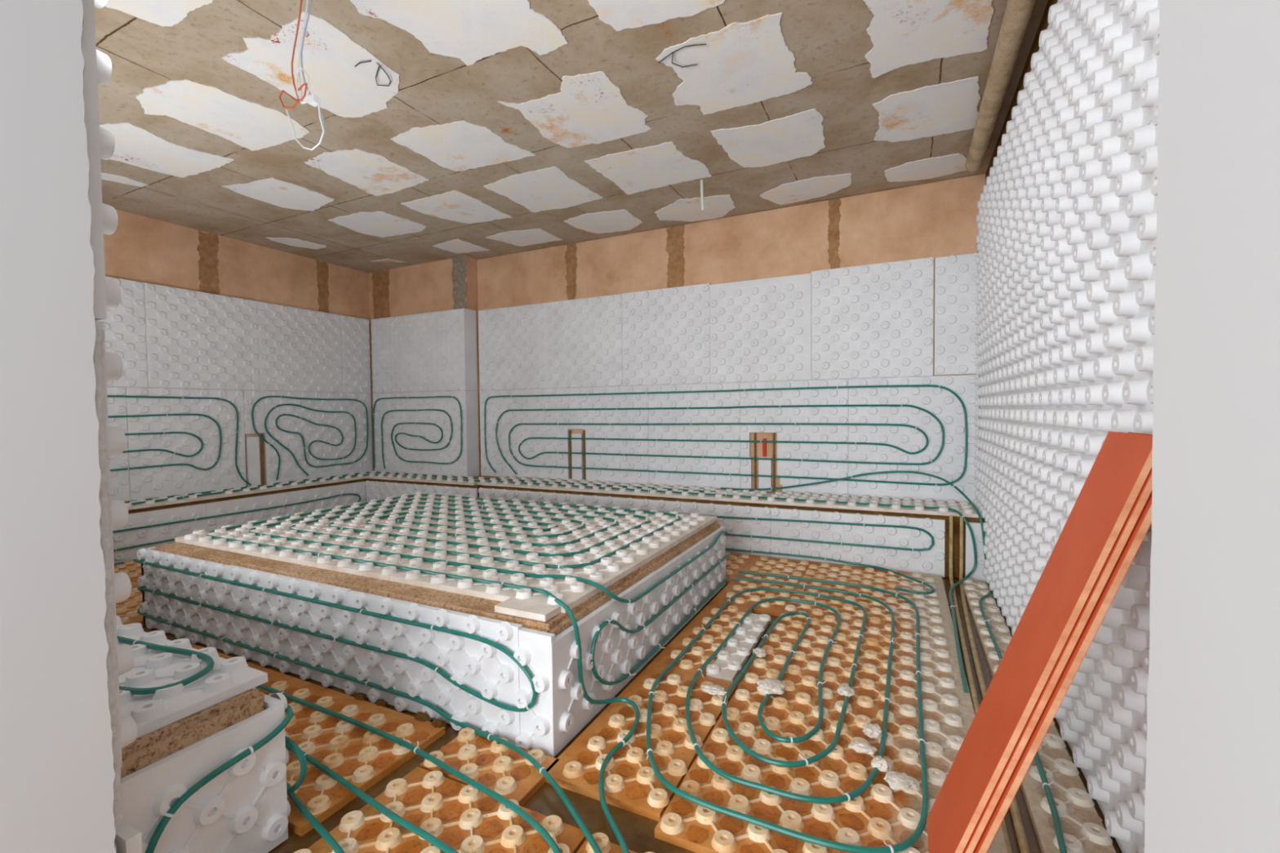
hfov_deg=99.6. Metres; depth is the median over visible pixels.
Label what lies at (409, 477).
panel
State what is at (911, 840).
pipe
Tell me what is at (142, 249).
wall
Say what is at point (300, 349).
panel
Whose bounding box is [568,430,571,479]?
conduit
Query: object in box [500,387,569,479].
panel
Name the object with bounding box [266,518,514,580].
panel
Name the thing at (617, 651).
panel
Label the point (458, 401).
pipe
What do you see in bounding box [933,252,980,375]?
panel
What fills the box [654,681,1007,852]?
panel
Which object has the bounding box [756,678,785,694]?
lump
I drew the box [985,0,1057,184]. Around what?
wall
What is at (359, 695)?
mortar stone
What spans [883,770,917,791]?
lump
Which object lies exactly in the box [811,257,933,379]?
panel
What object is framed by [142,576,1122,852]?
floor
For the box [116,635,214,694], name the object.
pipe
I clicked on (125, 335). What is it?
panel
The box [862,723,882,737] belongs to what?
lump
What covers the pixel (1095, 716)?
panel
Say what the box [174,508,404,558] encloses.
panel
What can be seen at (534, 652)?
panel
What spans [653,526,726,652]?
panel
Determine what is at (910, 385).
pipe
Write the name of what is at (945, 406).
panel
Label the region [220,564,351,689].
panel
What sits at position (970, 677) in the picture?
conduit
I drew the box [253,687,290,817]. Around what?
panel
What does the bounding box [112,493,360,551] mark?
pipe
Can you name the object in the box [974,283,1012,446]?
panel
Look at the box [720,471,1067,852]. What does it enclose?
pipe
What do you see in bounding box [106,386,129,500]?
panel
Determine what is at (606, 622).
pipe
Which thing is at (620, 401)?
panel
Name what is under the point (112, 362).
panel
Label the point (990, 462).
panel
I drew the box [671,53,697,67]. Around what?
wire
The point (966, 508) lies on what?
panel
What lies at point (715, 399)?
panel
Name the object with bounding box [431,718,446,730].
mortar stone
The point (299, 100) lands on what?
electrical cable
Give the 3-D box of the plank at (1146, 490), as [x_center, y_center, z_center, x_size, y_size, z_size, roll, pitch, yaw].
[0.923,0.562,1.269,0.397,1.092,0.274,0,2,26]
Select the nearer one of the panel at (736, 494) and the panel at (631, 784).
the panel at (631, 784)
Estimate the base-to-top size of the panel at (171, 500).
0.051 m
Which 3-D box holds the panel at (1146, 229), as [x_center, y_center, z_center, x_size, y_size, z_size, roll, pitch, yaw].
[0.962,-0.257,0.749,0.061,0.928,1.236,0,2,26]
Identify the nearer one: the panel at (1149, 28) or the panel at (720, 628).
the panel at (1149, 28)
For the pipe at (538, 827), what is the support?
on the panel at (363, 757)
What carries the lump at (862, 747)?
on the panel at (881, 812)
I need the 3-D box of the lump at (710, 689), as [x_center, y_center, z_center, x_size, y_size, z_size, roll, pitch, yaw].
[0.308,1.094,2.256,0.103,0.018,0.074,-1,2,0]
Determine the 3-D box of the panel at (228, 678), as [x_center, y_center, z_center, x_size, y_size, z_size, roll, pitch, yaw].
[-1.575,0.717,1.602,0.935,0.049,0.380,0,2,26]
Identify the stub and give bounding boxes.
[700,179,704,211]
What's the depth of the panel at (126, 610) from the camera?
3.34 m
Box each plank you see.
[926,431,1152,852]
[962,431,1152,852]
[973,431,1152,852]
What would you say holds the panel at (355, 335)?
attached to the wall at (142, 249)
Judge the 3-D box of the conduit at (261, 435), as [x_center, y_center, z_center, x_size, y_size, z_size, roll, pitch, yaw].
[-3.982,0.348,5.703,0.020,0.530,0.020,-2,2,-42]
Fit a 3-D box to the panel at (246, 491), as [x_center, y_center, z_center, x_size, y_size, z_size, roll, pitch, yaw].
[-3.662,0.611,5.952,0.322,0.051,1.888,0,2,26]
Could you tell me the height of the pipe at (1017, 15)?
0.110 m
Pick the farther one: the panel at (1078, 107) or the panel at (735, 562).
the panel at (735, 562)
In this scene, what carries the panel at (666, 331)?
attached to the wall at (935, 220)
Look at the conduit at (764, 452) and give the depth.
4.89 m
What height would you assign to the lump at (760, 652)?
0.028 m
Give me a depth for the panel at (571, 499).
5.29 m
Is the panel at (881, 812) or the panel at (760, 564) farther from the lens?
the panel at (760, 564)
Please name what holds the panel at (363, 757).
on the floor
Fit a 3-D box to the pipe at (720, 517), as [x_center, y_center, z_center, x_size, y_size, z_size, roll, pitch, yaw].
[0.387,0.823,4.698,3.818,0.207,0.062,0,2,26]
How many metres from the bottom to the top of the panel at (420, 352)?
0.928 m
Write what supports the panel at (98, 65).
attached to the wall at (1212, 780)
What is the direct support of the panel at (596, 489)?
on the bench at (956, 540)
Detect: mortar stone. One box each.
[351,692,367,700]
[374,698,387,707]
[414,711,431,722]
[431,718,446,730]
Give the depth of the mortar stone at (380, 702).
2.23 m
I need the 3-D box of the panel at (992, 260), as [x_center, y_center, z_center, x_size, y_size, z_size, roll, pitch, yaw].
[2.318,-1.268,3.549,0.061,0.890,1.323,0,2,26]
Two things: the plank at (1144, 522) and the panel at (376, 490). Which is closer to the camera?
the plank at (1144, 522)
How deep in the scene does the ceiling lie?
3.21 m
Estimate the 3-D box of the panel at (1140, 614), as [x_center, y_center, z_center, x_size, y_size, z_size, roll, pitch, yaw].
[0.972,0.695,0.778,0.061,0.973,1.236,0,2,26]
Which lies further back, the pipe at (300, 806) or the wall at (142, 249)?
the wall at (142, 249)
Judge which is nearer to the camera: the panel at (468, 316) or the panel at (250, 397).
the panel at (250, 397)
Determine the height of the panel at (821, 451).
0.992 m
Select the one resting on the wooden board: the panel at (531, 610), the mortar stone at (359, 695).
the panel at (531, 610)
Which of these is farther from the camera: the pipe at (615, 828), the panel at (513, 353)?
the panel at (513, 353)
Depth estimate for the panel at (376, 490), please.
6.14 m
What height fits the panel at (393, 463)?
0.992 m
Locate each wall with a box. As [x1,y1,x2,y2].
[0,0,1279,852]
[103,208,373,486]
[368,173,985,503]
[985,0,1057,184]
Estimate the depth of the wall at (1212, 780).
0.36 m
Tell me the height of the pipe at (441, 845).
0.039 m
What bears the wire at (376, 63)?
attached to the ceiling
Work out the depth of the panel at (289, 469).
6.21 m
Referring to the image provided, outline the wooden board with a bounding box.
[153,520,719,636]
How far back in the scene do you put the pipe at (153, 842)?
1.35 m
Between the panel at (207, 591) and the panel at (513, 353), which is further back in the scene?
the panel at (513, 353)
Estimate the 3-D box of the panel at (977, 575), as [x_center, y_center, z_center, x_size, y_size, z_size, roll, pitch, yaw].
[2.350,0.876,3.776,0.131,0.405,0.042,0,2,26]
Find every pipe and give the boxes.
[106,395,251,485]
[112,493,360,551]
[114,559,136,564]
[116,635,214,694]
[124,471,977,693]
[134,558,602,852]
[145,704,293,852]
[205,493,728,852]
[251,395,368,479]
[256,684,561,852]
[284,735,307,794]
[285,744,459,852]
[286,781,345,852]
[372,395,462,468]
[484,384,967,485]
[509,499,934,551]
[590,553,728,684]
[646,570,931,852]
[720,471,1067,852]
[724,547,934,594]
[964,0,1035,172]
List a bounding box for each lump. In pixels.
[700,684,726,695]
[752,647,766,657]
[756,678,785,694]
[836,684,854,697]
[848,740,878,755]
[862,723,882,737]
[871,755,891,771]
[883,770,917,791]
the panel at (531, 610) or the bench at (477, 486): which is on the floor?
the bench at (477, 486)
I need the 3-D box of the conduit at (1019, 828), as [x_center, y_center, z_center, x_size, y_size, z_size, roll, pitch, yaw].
[1.436,0.914,2.221,0.047,0.453,3.590,0,2,27]
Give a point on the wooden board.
(472, 605)
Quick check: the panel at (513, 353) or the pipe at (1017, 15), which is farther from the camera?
the panel at (513, 353)
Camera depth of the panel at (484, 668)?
2.12 m
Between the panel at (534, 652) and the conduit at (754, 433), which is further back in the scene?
the conduit at (754, 433)
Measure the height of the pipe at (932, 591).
0.056 m
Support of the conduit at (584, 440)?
attached to the wall at (935, 220)
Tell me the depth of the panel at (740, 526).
4.52 m
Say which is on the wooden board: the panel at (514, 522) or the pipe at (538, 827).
the panel at (514, 522)
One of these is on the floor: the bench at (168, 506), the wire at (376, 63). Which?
the bench at (168, 506)
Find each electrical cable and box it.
[278,0,307,108]
[285,0,324,150]
[300,0,324,148]
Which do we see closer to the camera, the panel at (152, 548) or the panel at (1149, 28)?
the panel at (1149, 28)
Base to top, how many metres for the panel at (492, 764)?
0.042 m
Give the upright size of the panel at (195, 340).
0.928 m
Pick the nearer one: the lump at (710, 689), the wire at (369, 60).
the lump at (710, 689)
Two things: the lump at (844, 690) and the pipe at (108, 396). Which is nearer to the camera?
the lump at (844, 690)
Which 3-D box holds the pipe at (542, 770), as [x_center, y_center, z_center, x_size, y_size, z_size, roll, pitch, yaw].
[-1.409,0.956,2.331,3.691,0.371,0.666,1,2,39]
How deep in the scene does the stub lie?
4.17 m
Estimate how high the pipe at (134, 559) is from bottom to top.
0.034 m
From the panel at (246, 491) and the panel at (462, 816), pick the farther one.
the panel at (246, 491)
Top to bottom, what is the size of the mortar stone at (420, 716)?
0.039 m
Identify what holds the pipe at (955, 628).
on the panel at (736, 494)
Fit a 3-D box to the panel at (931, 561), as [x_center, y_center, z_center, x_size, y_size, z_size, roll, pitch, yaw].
[1.622,0.867,4.127,1.236,0.418,0.042,0,2,26]
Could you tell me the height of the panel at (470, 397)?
0.990 m
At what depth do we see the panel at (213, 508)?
5.54 m
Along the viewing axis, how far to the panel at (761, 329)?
4.86 m
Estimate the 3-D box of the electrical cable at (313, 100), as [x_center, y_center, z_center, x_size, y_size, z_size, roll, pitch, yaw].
[-1.342,-1.459,2.152,0.236,0.727,0.028,0,2,26]
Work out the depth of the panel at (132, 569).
4.19 m
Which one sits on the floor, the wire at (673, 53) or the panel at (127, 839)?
the panel at (127, 839)
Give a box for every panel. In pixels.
[81,0,120,320]
[95,320,137,767]
[98,276,147,387]
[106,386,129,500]
[112,503,206,563]
[114,560,141,582]
[114,819,142,852]
[115,580,143,625]
[115,616,267,738]
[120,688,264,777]
[120,705,288,852]
[122,492,217,510]
[125,386,246,500]
[136,548,229,649]
[141,542,178,620]
[143,282,259,390]
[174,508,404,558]
[190,643,293,691]
[201,471,386,497]
[204,481,365,532]
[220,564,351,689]
[243,390,265,486]
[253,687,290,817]
[257,301,342,392]
[261,676,445,836]
[263,391,373,484]
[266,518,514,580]
[293,766,586,852]
[328,491,493,519]
[340,315,370,393]
[342,590,522,744]
[364,480,477,502]
[367,471,484,485]
[370,308,463,393]
[373,390,467,476]
[389,530,662,613]
[413,497,591,532]
[419,727,559,806]
[462,308,477,390]
[463,390,479,477]
[477,475,620,493]
[478,302,546,391]
[478,487,626,508]
[479,390,502,476]
[494,597,560,622]
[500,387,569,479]
[513,627,555,757]
[524,505,716,553]
[545,664,737,821]
[546,293,622,388]
[551,571,659,757]
[568,385,648,484]
[576,832,654,852]
[602,482,775,503]
[622,283,710,386]
[626,497,770,556]
[648,382,740,488]
[649,602,753,676]
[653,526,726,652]
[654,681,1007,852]
[705,613,770,682]
[709,273,811,382]
[710,555,811,616]
[724,551,755,583]
[740,378,848,495]
[741,610,974,729]
[765,490,983,518]
[770,507,945,577]
[783,561,954,635]
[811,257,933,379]
[848,374,979,502]
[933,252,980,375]
[962,577,1012,677]
[964,521,986,582]
[973,438,1010,618]
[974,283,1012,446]
[975,133,1011,313]
[1001,450,1148,852]
[1003,121,1155,479]
[1004,0,1158,277]
[1020,720,1115,852]
[1126,523,1151,852]
[1133,98,1157,434]
[1138,0,1159,107]
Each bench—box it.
[128,478,365,513]
[364,478,482,502]
[481,484,985,578]
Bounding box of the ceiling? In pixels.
[94,0,1048,272]
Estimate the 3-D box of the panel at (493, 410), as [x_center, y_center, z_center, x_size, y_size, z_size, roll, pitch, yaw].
[-1.727,0.079,6.266,0.307,0.992,0.039,0,2,26]
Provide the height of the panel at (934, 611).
0.042 m
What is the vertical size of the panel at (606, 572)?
0.048 m
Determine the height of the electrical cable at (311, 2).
0.719 m
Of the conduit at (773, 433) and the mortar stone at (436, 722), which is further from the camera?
the conduit at (773, 433)
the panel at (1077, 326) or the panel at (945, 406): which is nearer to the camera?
the panel at (1077, 326)
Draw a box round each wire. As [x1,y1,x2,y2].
[354,60,371,66]
[375,62,391,86]
[658,43,706,63]
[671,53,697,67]
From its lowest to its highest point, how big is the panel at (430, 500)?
0.048 m
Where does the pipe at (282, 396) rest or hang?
attached to the panel at (289, 469)
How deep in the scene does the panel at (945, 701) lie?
2.50 m
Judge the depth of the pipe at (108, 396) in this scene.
5.00 m
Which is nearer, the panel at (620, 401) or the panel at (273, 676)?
the panel at (273, 676)
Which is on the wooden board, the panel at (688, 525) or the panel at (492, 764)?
the panel at (688, 525)
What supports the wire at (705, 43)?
attached to the ceiling
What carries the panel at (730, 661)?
on the floor
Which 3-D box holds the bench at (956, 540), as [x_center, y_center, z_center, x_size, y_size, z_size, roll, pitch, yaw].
[0.486,0.845,4.976,4.589,0.449,0.500,0,2,26]
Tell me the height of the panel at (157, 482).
0.992 m
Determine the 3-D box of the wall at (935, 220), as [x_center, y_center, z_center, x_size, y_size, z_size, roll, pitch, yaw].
[-0.399,-0.411,5.666,7.150,3.085,0.423,0,2,26]
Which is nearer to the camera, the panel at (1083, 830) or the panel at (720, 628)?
the panel at (1083, 830)
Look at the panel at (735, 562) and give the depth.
4.20 m
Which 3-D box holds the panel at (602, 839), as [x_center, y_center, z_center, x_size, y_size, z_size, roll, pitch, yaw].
[0.174,1.173,0.979,1.050,0.042,0.739,0,2,26]
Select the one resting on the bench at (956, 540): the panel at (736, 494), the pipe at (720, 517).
the panel at (736, 494)
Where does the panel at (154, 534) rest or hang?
attached to the bench at (168, 506)
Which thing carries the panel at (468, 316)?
attached to the wall at (935, 220)
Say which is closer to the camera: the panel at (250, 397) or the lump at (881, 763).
the lump at (881, 763)
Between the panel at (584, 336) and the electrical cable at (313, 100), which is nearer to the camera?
the electrical cable at (313, 100)
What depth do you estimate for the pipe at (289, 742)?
1.58 m
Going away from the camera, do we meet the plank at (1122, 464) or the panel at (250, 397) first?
the plank at (1122, 464)
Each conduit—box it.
[260,434,264,484]
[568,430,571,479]
[582,430,585,479]
[754,432,755,488]
[762,438,766,456]
[773,433,774,491]
[949,515,1012,852]
[959,515,1030,852]
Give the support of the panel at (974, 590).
on the floor
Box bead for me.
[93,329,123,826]
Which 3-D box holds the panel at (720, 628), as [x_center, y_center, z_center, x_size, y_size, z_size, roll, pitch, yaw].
[0.367,1.112,2.901,0.277,0.042,0.900,0,2,26]

